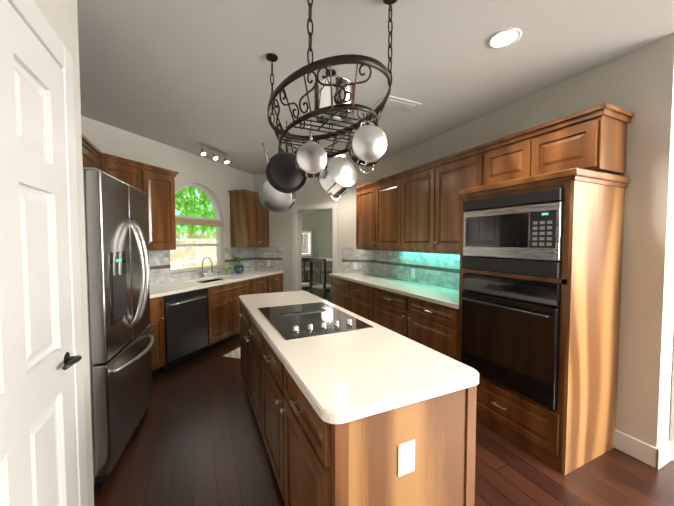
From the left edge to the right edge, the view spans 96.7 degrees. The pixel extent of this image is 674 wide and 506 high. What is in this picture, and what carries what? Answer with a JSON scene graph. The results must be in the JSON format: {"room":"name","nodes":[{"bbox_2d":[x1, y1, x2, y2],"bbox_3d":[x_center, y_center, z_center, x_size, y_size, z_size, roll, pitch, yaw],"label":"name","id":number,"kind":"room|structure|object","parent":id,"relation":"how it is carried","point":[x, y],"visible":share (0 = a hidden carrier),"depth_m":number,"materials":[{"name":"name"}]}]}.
{"room":"kitchen","nodes":[
{"label":"kitchen","id":0,"kind":"room"},
{"bbox_2d":[34,0,93,505],"bbox_3d":[-0.698,0.131,-0.865,1.040,2.750,5.200,-1,3,-25],"label":"wall","id":1,"kind":"structure","parent":0,"point":[61,16],"depth_m":1.36,"materials":[{"name":"grey paint"}]},
{"bbox_2d":[0,0,81,505],"bbox_3d":[-0.870,0.372,0.832,0.071,2.108,0.820,-1,3,-25],"label":"pantry door","id":2,"kind":"structure","parent":1,"relation":"in","point":[38,447],"depth_m":0.94,"materials":[{"name":"white paint"}]},
{"bbox_2d":[6,0,87,505],"bbox_3d":[-0.891,0.321,0.819,0.023,2.235,1.034,-1,3,-25],"label":"door frame","id":3,"kind":"structure","parent":1,"relation":"attached to","point":[29,13],"depth_m":1.21,"materials":[{"name":"white paint"}]},
{"bbox_2d":[81,116,253,280],"bbox_3d":[-2.271,-0.078,4.300,0.170,2.750,3.660,1,2,20],"label":"wall","id":4,"kind":"structure","parent":0,"point":[217,181],"depth_m":4.22,"materials":[{"name":"grey paint"}]},
{"bbox_2d":[98,153,178,250],"bbox_3d":[-2.299,-0.512,3.401,0.376,0.970,0.905,1,2,20],"label":"upper cabinet","id":5,"kind":"object","parent":4,"relation":"attached to","point":[156,184],"visible":0.5,"depth_m":3.46,"materials":[{"name":"brown wood"}]},
{"bbox_2d":[171,183,222,273],"bbox_3d":[-2.142,-0.382,4.571,0.120,1.335,1.070,1,2,20],"label":"window","id":6,"kind":"structure","parent":4,"relation":"in","point":[217,222],"depth_m":4.67,"materials":[{"name":"white paint"}]},
{"bbox_2d":[149,247,253,284],"bbox_3d":[-2.172,0.160,4.318,0.008,0.447,3.244,1,2,20],"label":"backsplash","id":7,"kind":"structure","parent":4,"relation":"attached to","point":[159,266],"depth_m":4.24,"materials":[{"name":"tile"}]},
{"bbox_2d":[228,189,268,246],"bbox_3d":[-1.563,-0.594,5.421,0.376,0.970,0.718,1,2,20],"label":"upper cabinet","id":8,"kind":"object","parent":4,"relation":"attached to","point":[249,219],"visible":0.96,"depth_m":5.16,"materials":[{"name":"brown wood"}]},
{"bbox_2d":[253,165,373,291],"bbox_3d":[-0.512,-0.127,5.518,2.900,2.750,0.140,1,2,20],"label":"wall","id":9,"kind":"structure","parent":0,"point":[311,191],"depth_m":5.38,"materials":[{"name":"grey paint"}]},
{"bbox_2d":[254,247,372,273],"bbox_3d":[-0.506,0.115,5.446,2.363,0.447,0.008,1,2,20],"label":"backsplash","id":10,"kind":"structure","parent":9,"relation":"attached to","point":[363,259],"depth_m":5.21,"materials":[{"name":"tile"}]},
{"bbox_2d":[292,203,337,290],"bbox_3d":[-0.380,0.187,5.484,0.890,2.125,0.178,1,2,20],"label":"door frame","id":11,"kind":"structure","parent":9,"relation":"attached to","point":[296,259],"depth_m":5.50,"materials":[{"name":"white paint"}]},
{"bbox_2d":[301,210,331,284],"bbox_3d":[-1.108,-0.209,7.553,5.787,2.750,3.280,1,2,20],"label":"wall","id":12,"kind":"structure","parent":0,"point":[318,224],"depth_m":8.90,"materials":[{"name":"grey paint"}]},
{"bbox_2d":[301,231,312,255],"bbox_3d":[-1.385,-0.292,9.226,1.400,0.760,0.079,1,2,20],"label":"window","id":13,"kind":"structure","parent":12,"relation":"in","point":[306,243],"depth_m":9.05,"materials":[{"name":"white paint"}]},
{"bbox_2d":[77,0,673,174],"bbox_3d":[0.730,-1.501,4.484,11.000,0.080,14.200,-1,3,-25],"label":"ceiling","id":14,"kind":"structure","parent":0,"point":[189,76],"depth_m":2.09,"materials":[{"name":"grey paint"}]},
{"bbox_2d":[199,144,227,163],"bbox_3d":[-1.709,-1.372,4.160,0.107,0.150,0.520,1,2,20],"label":"rail","id":15,"kind":"object","parent":14,"relation":"attached to","point":[215,157],"visible":1,"depth_m":4.14,"materials":[{"name":"silver metal"}]},
{"bbox_2d":[266,0,396,157],"bbox_3d":[-0.086,-1.001,1.837,0.640,0.705,1.100,-1,3,-25],"label":"pot rack","id":16,"kind":"object","parent":14,"relation":"hanging from","point":[325,63],"visible":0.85,"depth_m":1.53,"materials":[{"name":"grey metal"}]},
{"bbox_2d":[259,142,295,212],"bbox_3d":[-0.445,-0.542,2.225,0.256,0.485,0.227,-1,3,-25],"label":"pot","id":17,"kind":"object","parent":16,"relation":"hanging from","point":[271,198],"visible":0.75,"depth_m":2.20,"materials":[{"name":"silver metal"}]},
{"bbox_2d":[266,121,306,193],"bbox_3d":[-0.342,-0.663,2.060,0.288,0.499,0.065,-1,2,-18],"label":"skillet","id":18,"kind":"object","parent":16,"relation":"hanging from","point":[284,174],"visible":0.73,"depth_m":2.03,"materials":[{"name":"black metal"}]},
{"bbox_2d":[295,119,326,177],"bbox_3d":[-0.155,-0.648,1.816,0.194,0.364,0.115,0,2,-8],"label":"pot","id":19,"kind":"object","parent":16,"relation":"hanging from","point":[311,160],"visible":0.88,"depth_m":1.77,"materials":[{"name":"silver metal"}]},
{"bbox_2d":[313,74,354,124],"bbox_3d":[-0.013,-0.804,1.548,0.220,0.210,0.220,-1,3,-25],"label":"pot","id":20,"kind":"object","parent":16,"relation":"on","point":[322,96],"visible":0.65,"depth_m":1.47,"materials":[{"name":"silver metal"}]},
{"bbox_2d":[318,155,356,200],"bbox_3d":[0.001,-0.513,1.995,0.241,0.332,0.216,-1,3,-25],"label":"stock pot","id":21,"kind":"object","parent":16,"relation":"hanging from","point":[337,177],"visible":0.98,"depth_m":1.93,"materials":[{"name":"silver metal"}]},
{"bbox_2d":[348,113,386,173],"bbox_3d":[0.155,-0.557,1.495,0.186,0.306,0.113,0,2,-6],"label":"pot","id":22,"kind":"object","parent":16,"relation":"hanging from","point":[367,145],"visible":1,"depth_m":1.45,"materials":[{"name":"silver metal"}]},
{"bbox_2d":[373,95,421,112],"bbox_3d":[0.567,-1.383,2.800,0.400,0.018,0.220,-1,3,-25],"label":"ceiling vent","id":23,"kind":"object","parent":14,"relation":"in","point":[400,104],"visible":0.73,"depth_m":2.78,"materials":[{"name":"white metal"}]},
{"bbox_2d":[488,28,521,48],"bbox_3d":[1.057,-1.352,1.893,0.190,0.007,0.190,-1,3,-25],"label":"recessed light","id":24,"kind":"object","parent":14,"relation":"in","point":[507,37],"visible":1,"depth_m":1.89,"materials":[{"name":"white paint"}]},
{"bbox_2d":[94,290,673,505],"bbox_3d":[0.730,1.316,4.597,11.000,0.060,14.200,-1,3,-25],"label":"floor","id":25,"kind":"structure","parent":0,"point":[196,439],"depth_m":1.95,"materials":[{"name":"brown wood"}]},
{"bbox_2d":[83,167,153,484],"bbox_3d":[-1.820,0.442,2.071,0.902,1.892,0.896,-1,2,-18],"label":"fridge","id":26,"kind":"object","parent":25,"relation":"on","point":[121,339],"visible":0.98,"depth_m":1.89,"materials":[{"name":"silver metal"}]},
{"bbox_2d":[149,269,283,376],"bbox_3d":[-1.824,0.841,4.315,0.681,0.912,3.084,1,2,20],"label":"base cabinet","id":27,"kind":"object","parent":25,"relation":"on","point":[223,307],"visible":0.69,"depth_m":4.08,"materials":[{"name":"brown wood"}]},
{"bbox_2d":[160,288,207,371],"bbox_3d":[-2.027,0.888,3.664,0.649,0.864,0.608,1,2,20],"label":"dishwasher","id":28,"kind":"object","parent":27,"relation":"in","point":[186,324],"visible":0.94,"depth_m":3.52,"materials":[{"name":"black metal"}]},
{"bbox_2d":[200,257,212,277],"bbox_3d":[-1.943,0.216,4.531,0.223,0.318,0.132,1,2,20],"label":"faucet","id":29,"kind":"object","parent":27,"relation":"on","point":[202,276],"visible":0.98,"depth_m":4.49,"materials":[{"name":"silver metal"}]},
{"bbox_2d":[200,279,223,282],"bbox_3d":[-1.827,0.513,4.375,0.366,0.184,0.656,1,2,20],"label":"sink","id":30,"kind":"object","parent":27,"relation":"in","point":[210,280],"visible":0.06,"depth_m":4.59,"materials":[{"name":"silver metal"}]},
{"bbox_2d":[217,254,246,273],"bbox_3d":[-1.686,0.193,5.019,0.386,0.325,0.547,1,2,20],"label":"plant","id":31,"kind":"object","parent":27,"relation":"on","point":[238,268],"visible":1,"depth_m":5.08,"materials":[{"name":"green plant"}]},
{"bbox_2d":[224,347,239,358],"bbox_3d":[-1.046,1.301,4.112,0.560,0.008,0.840,1,2,20],"label":"area rug","id":32,"kind":"object","parent":25,"relation":"on","point":[235,353],"visible":0.23,"depth_m":3.86,"materials":[{"name":"beige fabric"}]},
{"bbox_2d":[301,258,309,292],"bbox_3d":[-0.817,0.649,6.755,0.480,1.100,0.445,0,2,-10],"label":"dining chair","id":33,"kind":"object","parent":25,"relation":"on","point":[305,284],"visible":0.17,"depth_m":6.56,"materials":[{"name":"brown wood"}]},
{"bbox_2d":[302,267,331,291],"bbox_3d":[-0.292,0.790,7.477,1.600,0.760,0.840,1,2,20],"label":"dining table","id":34,"kind":"object","parent":25,"relation":"on","point":[328,270],"visible":0.08,"depth_m":7.45,"materials":[{"name":"brown wood"}]},
{"bbox_2d":[309,258,330,299],"bbox_3d":[-0.273,0.659,6.504,0.445,1.100,0.480,-2,3,-45],"label":"dining chair","id":35,"kind":"object","parent":25,"relation":"on","point":[323,287],"visible":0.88,"depth_m":6.34,"materials":[{"name":"brown wood"}]},
{"bbox_2d":[330,277,348,310],"bbox_3d":[0.321,0.834,4.956,0.617,0.875,0.770,-1,3,-25],"label":"base cabinet","id":36,"kind":"object","parent":25,"relation":"on","point":[339,289],"depth_m":4.81,"materials":[{"name":"brown wood"}]},
{"bbox_2d":[239,303,476,505],"bbox_3d":[-0.217,0.947,2.164,0.708,0.875,2.290,-1,3,-25],"label":"kitchen island","id":37,"kind":"object","parent":25,"relation":"on","point":[351,464],"depth_m":1.19,"materials":[{"name":"brown wood"}]},
{"bbox_2d":[238,291,478,430],"bbox_3d":[-0.197,0.492,2.166,0.725,0.033,2.340,-1,3,-25],"label":"island countertop","id":38,"kind":"structure","parent":37,"relation":"on","point":[349,376],"depth_m":1.31,"materials":[{"name":"white stone"}]},
{"bbox_2d":[258,302,373,339],"bbox_3d":[-0.206,0.451,2.191,0.580,0.036,0.865,-1,3,-25],"label":"cooktop","id":39,"kind":"object","parent":38,"relation":"in","point":[290,322],"visible":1,"depth_m":2.07,"materials":[{"name":"black glass"}]},
{"bbox_2d":[398,440,414,476],"bbox_3d":[0.260,0.766,1.119,0.076,0.120,0.008,-1,3,-25],"label":"outlet","id":40,"kind":"object","parent":37,"relation":"attached to","point":[406,457],"visible":1,"depth_m":1.11,"materials":[{"name":"white plastic"}]},
{"bbox_2d":[349,281,376,323],"bbox_3d":[0.602,0.858,4.353,0.617,0.875,0.840,-1,3,-25],"label":"base cabinet","id":41,"kind":"object","parent":25,"relation":"on","point":[362,298],"depth_m":4.13,"materials":[{"name":"brown wood"}]},
{"bbox_2d":[377,289,412,337],"bbox_3d":[0.897,0.884,3.719,0.617,0.875,0.840,-1,3,-25],"label":"base cabinet","id":42,"kind":"object","parent":25,"relation":"on","point":[394,310],"depth_m":3.46,"materials":[{"name":"brown wood"}]},
{"bbox_2d":[409,297,458,360],"bbox_3d":[1.178,0.908,3.118,0.617,0.875,0.768,-1,3,-25],"label":"base cabinet","id":43,"kind":"object","parent":25,"relation":"on","point":[426,315],"depth_m":2.86,"materials":[{"name":"brown wood"}]},
{"bbox_2d":[329,273,458,308],"bbox_3d":[0.741,0.415,4.026,0.625,0.037,2.818,-1,3,-25],"label":"countertop","id":44,"kind":"structure","parent":43,"relation":"on","point":[415,289],"depth_m":3.59,"materials":[{"name":"white stone"}]},
{"bbox_2d":[458,168,629,474],"bbox_3d":[1.509,0.424,2.335,0.662,1.905,0.890,-1,3,-25],"label":"tall cabinet","id":45,"kind":"object","parent":25,"relation":"on","point":[575,429],"visible":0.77,"depth_m":1.97,"materials":[{"name":"brown wood"}]},
{"bbox_2d":[461,273,560,409],"bbox_3d":[1.467,0.583,2.339,0.646,0.804,0.744,-1,3,-25],"label":"oven","id":46,"kind":"object","parent":45,"relation":"in","point":[510,333],"visible":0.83,"depth_m":2.13,"materials":[{"name":"black glass"}]},
{"bbox_2d":[462,188,563,277],"bbox_3d":[1.442,-0.141,2.298,0.500,0.562,0.748,-1,3,-25],"label":"microwave","id":47,"kind":"object","parent":45,"relation":"in","point":[526,232],"visible":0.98,"depth_m":2.10,"materials":[{"name":"silver metal"}]},
{"bbox_2d":[374,33,673,447],"bbox_3d":[2.276,-0.068,4.065,2.200,2.750,3.770,-1,3,-25],"label":"wall","id":48,"kind":"structure","parent":0,"point":[639,82],"depth_m":2.01,"materials":[{"name":"grey paint"}]},
{"bbox_2d":[355,171,402,250],"bbox_3d":[0.723,-0.537,4.356,0.348,0.942,1.257,-1,3,-25],"label":"upper cabinet","id":49,"kind":"object","parent":48,"relation":"attached to","point":[379,204],"depth_m":4.18,"materials":[{"name":"brown wood"}]},
{"bbox_2d":[373,250,459,289],"bbox_3d":[1.113,0.175,3.953,0.008,0.447,2.388,-1,3,-25],"label":"backsplash","id":50,"kind":"structure","parent":48,"relation":"attached to","point":[437,269],"depth_m":3.95,"materials":[{"name":"tile"}]},
{"bbox_2d":[411,269,414,277],"bbox_3d":[1.039,0.276,4.092,0.008,0.116,0.072,-1,3,-25],"label":"outlet","id":51,"kind":"object","parent":50,"relation":"attached to","point":[412,272],"visible":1,"depth_m":4.08,"materials":[{"name":"white plastic"}]},
{"bbox_2d":[403,147,482,254],"bbox_3d":[1.199,-0.496,3.338,0.348,0.942,1.248,-1,3,-25],"label":"upper cabinet","id":52,"kind":"object","parent":48,"relation":"attached to","point":[416,209],"depth_m":3.19,"materials":[{"name":"brown wood"}]},
{"bbox_2d":[483,127,538,184],"bbox_3d":[1.567,-0.751,2.537,0.348,0.367,0.495,-1,3,-25],"label":"upper cabinet","id":53,"kind":"object","parent":48,"relation":"attached to","point":[513,157],"depth_m":2.43,"materials":[{"name":"brown wood"}]},
{"bbox_2d":[539,107,630,174],"bbox_3d":[1.722,-0.738,2.204,0.348,0.367,0.496,-1,3,-25],"label":"upper cabinet","id":54,"kind":"object","parent":48,"relation":"attached to","point":[595,139],"depth_m":2.01,"materials":[{"name":"brown wood"}]},
{"bbox_2d":[614,429,671,468],"bbox_3d":[3.019,1.306,2.503,2.218,0.130,0.248,-1,3,-25],"label":"baseboard","id":55,"kind":"structure","parent":48,"relation":"attached to","point":[655,457],"depth_m":1.99,"materials":[{"name":"white paint"}]},
{"bbox_2d":[669,344,673,460],"bbox_3d":[2.659,0.284,2.162,0.925,2.200,0.024,-1,3,-25],"label":"door frame","id":56,"kind":"structure","parent":48,"relation":"attached to","point":[671,434],"depth_m":2.00,"materials":[{"name":"white paint"}]},
{"bbox_3d":[-2.545,0.012,2.078,0.180,2.750,1.700,-1,3,-25],"label":"wall","id":57,"kind":"structure","parent":0,"visible":0},
{"bbox_2d":[82,134,101,169],"bbox_3d":[-2.194,-0.745,2.122,0.510,0.400,1.518,-1,3,-25],"label":"upper cabinet","id":58,"kind":"object","parent":57,"relation":"attached to","point":[91,153],"visible":0.15,"depth_m":2.62,"materials":[{"name":"brown wood"}]},
{"label":"outside","id":59,"kind":"structure","parent":0,"visible":0},
{"bbox_2d":[170,187,216,269],"bbox_3d":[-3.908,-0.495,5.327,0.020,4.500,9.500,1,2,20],"label":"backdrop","id":60,"kind":"structure","parent":59,"point":[185,257],"depth_m":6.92,"materials":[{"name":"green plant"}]}
]}

